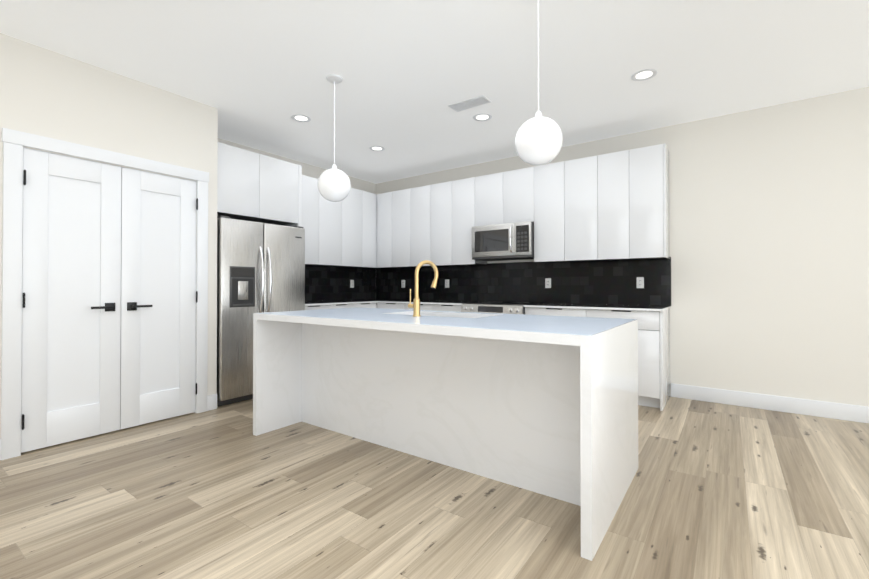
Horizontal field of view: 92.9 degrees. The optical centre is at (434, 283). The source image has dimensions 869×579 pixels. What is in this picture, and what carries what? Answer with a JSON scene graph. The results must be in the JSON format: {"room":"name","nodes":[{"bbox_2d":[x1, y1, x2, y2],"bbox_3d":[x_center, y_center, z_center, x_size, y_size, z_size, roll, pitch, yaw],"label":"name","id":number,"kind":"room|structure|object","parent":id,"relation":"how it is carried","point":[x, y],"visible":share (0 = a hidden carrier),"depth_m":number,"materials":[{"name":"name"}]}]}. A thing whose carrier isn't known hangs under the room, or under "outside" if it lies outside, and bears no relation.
{"room":"kitchen","nodes":[
{"label":"kitchen","id":0,"kind":"room"},
{"bbox_2d":[0,33,217,438],"bbox_3d":[-3.635,-0.243,2.104,0.750,2.740,4.630,0,-1,35],"label":"wall","id":1,"kind":"structure","parent":0,"point":[44,92],"depth_m":3.11,"materials":[{"name":"white paint"}]},
{"bbox_2d":[21,148,120,452],"bbox_3d":[-2.564,0.111,2.946,0.086,2.019,0.546,0,-1,35],"label":"closet door","id":2,"kind":"structure","parent":1,"relation":"in","point":[71,298],"depth_m":2.94,"materials":[{"name":"white paint"}]},
{"bbox_2d":[1,128,208,459],"bbox_3d":[-2.813,0.066,2.692,0.143,2.130,2.546,0,-1,35],"label":"trim","id":3,"kind":"structure","parent":1,"relation":"attached to","point":[14,142],"depth_m":2.71,"materials":[{"name":"white paint"}]},
{"bbox_2d":[120,167,197,428],"bbox_3d":[-2.244,0.114,3.394,0.086,2.019,0.546,0,-1,35],"label":"closet door","id":4,"kind":"structure","parent":1,"relation":"in","point":[159,296],"depth_m":3.38,"materials":[{"name":"white paint"}]},
{"bbox_2d":[218,138,375,193],"bbox_3d":[-3.168,-0.233,3.533,0.150,2.740,7.500,0,-1,35],"label":"wall","id":5,"kind":"structure","parent":0,"point":[308,170],"depth_m":5.53,"materials":[{"name":"white paint"}]},
{"bbox_2d":[217,142,260,220],"bbox_3d":[-2.191,-1.003,4.219,0.648,0.650,0.473,0,-1,35],"label":"upper cabinet","id":6,"kind":"object","parent":5,"relation":"attached to","point":[238,169],"depth_m":4.05,"materials":[{"name":"white wood"}]},
{"bbox_2d":[253,154,300,225],"bbox_3d":[-1.917,-1.000,4.604,0.648,0.650,0.473,0,-1,35],"label":"upper cabinet","id":7,"kind":"object","parent":5,"relation":"attached to","point":[280,179],"depth_m":4.43,"materials":[{"name":"white wood"}]},
{"bbox_2d":[290,174,320,265],"bbox_3d":[-1.737,-0.787,5.120,0.316,1.070,0.499,0,-1,35],"label":"upper cabinet","id":8,"kind":"object","parent":5,"relation":"attached to","point":[310,194],"depth_m":5.14,"materials":[{"name":"grey wood"}]},
{"bbox_2d":[321,195,344,265],"bbox_3d":[-1.481,-0.784,5.478,0.316,1.070,0.380,0,-1,35],"label":"upper cabinet","id":9,"kind":"object","parent":5,"relation":"attached to","point":[332,213],"depth_m":5.42,"materials":[{"name":"grey wood"}]},
{"bbox_2d":[350,280,353,287],"bbox_3d":[-1.218,0.005,6.108,0.008,0.115,0.070,0,-1,35],"label":"outlet","id":10,"kind":"object","parent":5,"relation":"attached to","point":[351,283],"visible":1,"depth_m":6.10,"materials":[{"name":"white plastic"}]},
{"bbox_2d":[345,188,364,265],"bbox_3d":[-1.261,-0.782,5.788,0.316,1.070,0.380,0,-1,35],"label":"upper cabinet","id":11,"kind":"object","parent":5,"relation":"attached to","point":[355,201],"depth_m":5.74,"materials":[{"name":"grey wood"}]},
{"bbox_2d":[353,191,376,269],"bbox_3d":[-1.060,-0.780,6.069,0.316,1.070,0.311,0,-1,35],"label":"upper cabinet","id":12,"kind":"object","parent":5,"relation":"attached to","point":[370,198],"depth_m":6.00,"materials":[{"name":"grey wood"}]},
{"bbox_2d":[0,396,868,578],"bbox_3d":[0.353,1.169,1.013,8.800,0.100,7.800,0,-1,35],"label":"floor","id":13,"kind":"structure","parent":0,"point":[719,491],"depth_m":2.07,"materials":[{"name":"brown wood"}]},
{"bbox_2d":[217,216,304,406],"bbox_3d":[-1.957,0.262,4.331,0.813,1.762,0.920,0,-1,35],"label":"fridge","id":14,"kind":"object","parent":13,"relation":"on","point":[260,267],"visible":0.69,"depth_m":3.96,"materials":[{"name":"grey metal"}]},
{"bbox_2d":[305,306,328,309],"bbox_3d":[-1.654,0.703,5.003,0.598,0.888,0.421,0,-1,35],"label":"base cabinet","id":15,"kind":"object","parent":13,"relation":"on","point":[306,307],"depth_m":4.85,"materials":[{"name":"grey wood"}]},
{"bbox_2d":[305,298,352,305],"bbox_3d":[-1.399,0.250,5.338,0.628,0.023,1.258,0,-1,35],"label":"countertop","id":16,"kind":"structure","parent":15,"relation":"on","point":[346,303],"depth_m":5.14,"materials":[{"name":"white stone"}]},
{"bbox_2d":[329,306,352,308],"bbox_3d":[-1.410,0.706,5.345,0.598,0.888,0.419,0,-1,35],"label":"base cabinet","id":17,"kind":"object","parent":13,"relation":"on","point":[330,307],"depth_m":5.15,"materials":[{"name":"grey wood"}]},
{"bbox_2d":[353,302,376,307],"bbox_3d":[-1.147,0.708,5.697,0.618,0.888,0.460,0,-1,35],"label":"base cabinet","id":18,"kind":"object","parent":13,"relation":"on","point":[355,304],"depth_m":5.51,"materials":[{"name":"grey wood"}]},
{"bbox_2d":[377,302,404,308],"bbox_3d":[-0.431,0.709,5.812,0.495,0.888,0.598,0,-1,35],"label":"base cabinet","id":19,"kind":"object","parent":13,"relation":"on","point":[384,305],"depth_m":5.55,"materials":[{"name":"grey wood"}]},
{"bbox_2d":[349,298,460,305],"bbox_3d":[-0.303,0.269,5.705,1.986,0.055,0.628,0,-1,35],"label":"countertop","id":20,"kind":"structure","parent":19,"relation":"on","point":[350,299],"depth_m":5.55,"materials":[{"name":"white stone"}]},
{"bbox_2d":[405,302,432,310],"bbox_3d":[-0.044,0.707,5.536,0.456,0.888,0.598,0,-1,35],"label":"base cabinet","id":21,"kind":"object","parent":13,"relation":"on","point":[430,308],"depth_m":5.26,"materials":[{"name":"grey wood"}]},
{"bbox_2d":[253,260,637,560],"bbox_3d":[-0.057,0.487,2.815,2.455,1.290,1.050,0,-1,35],"label":"kitchen island","id":22,"kind":"object","parent":13,"relation":"on","point":[546,405],"visible":1,"depth_m":2.44,"materials":[{"name":"white stone"}]},
{"bbox_2d":[408,260,438,316],"bbox_3d":[-0.077,0.032,2.826,0.132,0.380,0.196,0,-1,35],"label":"faucet","id":23,"kind":"object","parent":22,"relation":"on","point":[416,302],"depth_m":2.76,"materials":[{"name":"gold metal"}]},
{"bbox_2d":[433,302,466,311],"bbox_3d":[0.328,0.705,5.271,0.457,0.888,0.598,0,-1,35],"label":"base cabinet","id":24,"kind":"object","parent":13,"relation":"on","point":[435,308],"depth_m":5.03,"materials":[{"name":"grey wood"}]},
{"bbox_2d":[461,301,540,313],"bbox_3d":[0.791,0.687,4.860,0.766,0.918,0.693,0,-1,35],"label":"range","id":25,"kind":"object","parent":13,"relation":"on","point":[499,307],"visible":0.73,"depth_m":4.66,"materials":[{"name":"grey metal"}]},
{"bbox_2d":[523,306,584,316],"bbox_3d":[1.406,0.700,4.502,0.644,0.888,0.598,0,-1,35],"label":"base cabinet","id":26,"kind":"object","parent":13,"relation":"on","point":[529,310],"depth_m":4.26,"materials":[{"name":"grey wood"}]},
{"bbox_2d":[585,306,670,410],"bbox_3d":[1.938,0.697,4.121,0.664,0.888,0.600,0,-1,35],"label":"base cabinet","id":27,"kind":"object","parent":13,"relation":"on","point":[653,325],"depth_m":3.77,"materials":[{"name":"grey wood"}]},
{"bbox_2d":[533,302,668,309],"bbox_3d":[1.670,0.243,4.299,1.313,0.023,0.628,0,-1,35],"label":"countertop","id":28,"kind":"structure","parent":27,"relation":"on","point":[544,305],"depth_m":4.12,"materials":[{"name":"white stone"}]},
{"bbox_2d":[0,0,868,183],"bbox_3d":[0.353,-1.671,1.033,8.800,0.100,7.800,0,-1,35],"label":"ceiling","id":29,"kind":"structure","parent":0,"point":[255,73],"depth_m":2.99,"materials":[{"name":"white paint"}]},
{"bbox_2d":[291,114,310,121],"bbox_3d":[-1.291,-1.597,3.998,0.184,0.006,0.184,0,-1,35],"label":"recessed light","id":30,"kind":"object","parent":29,"relation":"in","point":[300,118],"visible":1,"depth_m":4.00,"materials":[{"name":"white paint"}]},
{"bbox_2d":[317,74,350,201],"bbox_3d":[-0.782,-1.122,3.226,0.254,0.967,0.254,0,-1,35],"label":"pendant light","id":31,"kind":"object","parent":29,"relation":"hanging from","point":[334,184],"visible":0.98,"depth_m":3.15,"materials":[{"name":"white glass"}]},
{"bbox_2d":[369,146,384,150],"bbox_3d":[-0.678,-1.590,4.875,0.184,0.006,0.184,0,-1,35],"label":"recessed light","id":32,"kind":"object","parent":29,"relation":"in","point":[376,148],"visible":1,"depth_m":4.87,"materials":[{"name":"white paint"}]},
{"bbox_2d":[448,95,490,111],"bbox_3d":[0.311,-1.599,3.678,0.360,0.006,0.160,0,-1,35],"label":"ceiling vent","id":33,"kind":"object","parent":29,"relation":"in","point":[470,103],"visible":1,"depth_m":3.66,"materials":[{"name":"white metal"}]},
{"bbox_2d":[473,113,491,121],"bbox_3d":[0.462,-1.597,3.976,0.184,0.006,0.184,0,-1,35],"label":"recessed light","id":34,"kind":"object","parent":29,"relation":"in","point":[481,117],"visible":1,"depth_m":3.98,"materials":[{"name":"white paint"}]},
{"bbox_2d":[515,0,562,165],"bbox_3d":[0.570,-1.131,2.263,0.254,0.962,0.254,0,-1,35],"label":"pendant light","id":35,"kind":"object","parent":29,"relation":"hanging from","point":[538,139],"visible":1,"depth_m":2.17,"materials":[{"name":"white glass"}]},
{"bbox_2d":[631,69,657,80],"bbox_3d":[1.614,-1.603,3.180,0.184,0.006,0.184,0,-1,35],"label":"recessed light","id":36,"kind":"object","parent":29,"relation":"in","point":[644,74],"visible":1,"depth_m":3.18,"materials":[{"name":"white paint"}]},
{"bbox_2d":[376,87,868,406],"bbox_3d":[2.574,-0.229,4.137,8.800,2.740,0.150,0,-1,35],"label":"wall","id":37,"kind":"structure","parent":0,"point":[769,226],"depth_m":3.73,"materials":[{"name":"white paint"}]},
{"bbox_2d":[377,192,404,269],"bbox_3d":[-0.652,-0.779,6.138,0.308,1.070,0.316,0,-1,35],"label":"upper cabinet","id":38,"kind":"object","parent":37,"relation":"attached to","point":[384,200],"depth_m":5.99,"materials":[{"name":"grey wood"}]},
{"bbox_2d":[393,189,408,269],"bbox_3d":[-0.387,-0.781,5.949,0.344,1.070,0.316,0,-1,35],"label":"upper cabinet","id":39,"kind":"object","parent":37,"relation":"attached to","point":[400,197],"depth_m":5.81,"materials":[{"name":"grey wood"}]},
{"bbox_2d":[401,280,404,287],"bbox_3d":[-0.469,0.006,6.191,0.070,0.115,0.008,0,-1,35],"label":"outlet","id":40,"kind":"object","parent":37,"relation":"attached to","point":[402,283],"visible":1,"depth_m":6.19,"materials":[{"name":"white plastic"}]},
{"bbox_2d":[409,185,428,265],"bbox_3d":[-0.107,-0.782,5.750,0.343,1.070,0.316,0,-1,35],"label":"upper cabinet","id":41,"kind":"object","parent":37,"relation":"attached to","point":[418,196],"depth_m":5.63,"materials":[{"name":"grey wood"}]},
{"bbox_2d":[429,181,452,265],"bbox_3d":[0.172,-0.784,5.551,0.343,1.070,0.316,0,-1,35],"label":"upper cabinet","id":42,"kind":"object","parent":37,"relation":"attached to","point":[440,194],"depth_m":5.42,"materials":[{"name":"grey wood"}]},
{"bbox_2d":[445,279,448,287],"bbox_3d":[0.175,0.003,5.732,0.070,0.115,0.008,0,-1,35],"label":"outlet","id":43,"kind":"object","parent":37,"relation":"attached to","point":[446,283],"visible":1,"depth_m":5.73,"materials":[{"name":"white plastic"}]},
{"bbox_2d":[453,177,488,265],"bbox_3d":[0.451,-0.785,5.352,0.342,1.070,0.316,0,-1,35],"label":"upper cabinet","id":44,"kind":"object","parent":37,"relation":"attached to","point":[464,190],"depth_m":5.22,"materials":[{"name":"grey wood"}]},
{"bbox_2d":[477,172,504,225],"bbox_3d":[0.747,-1.009,5.142,0.385,0.625,0.316,0,-1,35],"label":"upper cabinet","id":45,"kind":"object","parent":37,"relation":"attached to","point":[491,187],"depth_m":4.99,"materials":[{"name":"grey wood"}]},
{"bbox_2d":[505,167,532,222],"bbox_3d":[1.061,-1.011,4.919,0.385,0.625,0.316,0,-1,35],"label":"upper cabinet","id":46,"kind":"object","parent":37,"relation":"attached to","point":[519,182],"depth_m":4.78,"materials":[{"name":"grey wood"}]},
{"bbox_2d":[472,221,533,260],"bbox_3d":[0.864,-0.494,4.970,0.762,0.402,0.450,0,-1,35],"label":"microwave","id":47,"kind":"object","parent":46,"relation":"attached to","point":[505,241],"visible":0.94,"depth_m":4.81,"materials":[{"name":"grey metal"}]},
{"bbox_2d":[545,278,550,287],"bbox_3d":[1.347,-0.003,4.896,0.070,0.115,0.008,0,-1,35],"label":"outlet","id":48,"kind":"object","parent":37,"relation":"attached to","point":[547,282],"visible":1,"depth_m":4.89,"materials":[{"name":"white plastic"}]},
{"bbox_2d":[533,161,564,261],"bbox_3d":[1.358,-0.790,4.705,0.346,1.070,0.316,0,-1,35],"label":"upper cabinet","id":49,"kind":"object","parent":37,"relation":"attached to","point":[548,179],"depth_m":4.57,"materials":[{"name":"grey wood"}]},
{"bbox_2d":[565,156,600,261],"bbox_3d":[1.640,-0.791,4.504,0.346,1.070,0.316,0,-1,35],"label":"upper cabinet","id":50,"kind":"object","parent":37,"relation":"attached to","point":[580,174],"depth_m":4.37,"materials":[{"name":"grey wood"}]},
{"bbox_2d":[597,150,636,261],"bbox_3d":[1.903,-0.793,4.317,0.300,1.070,0.316,0,-1,35],"label":"upper cabinet","id":51,"kind":"object","parent":37,"relation":"attached to","point":[601,233],"depth_m":4.19,"materials":[{"name":"grey wood"}]},
{"bbox_2d":[629,143,670,261],"bbox_3d":[2.155,-0.794,4.137,0.318,1.070,0.316,0,-1,35],"label":"upper cabinet","id":52,"kind":"object","parent":37,"relation":"attached to","point":[649,222],"depth_m":4.01,"materials":[{"name":"grey wood"}]},
{"bbox_2d":[671,383,868,422],"bbox_3d":[4.169,1.065,2.889,4.385,0.135,0.016,0,-1,35],"label":"baseboard","id":53,"kind":"structure","parent":37,"relation":"attached to","point":[846,412],"depth_m":3.68,"materials":[{"name":"white paint"}]},
{"bbox_2d":[637,277,643,287],"bbox_3d":[2.153,-0.007,4.321,0.070,0.115,0.008,0,-1,35],"label":"outlet","id":54,"kind":"object","parent":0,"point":[640,282],"visible":1,"depth_m":4.32,"materials":[{"name":"white plastic"}]}
]}

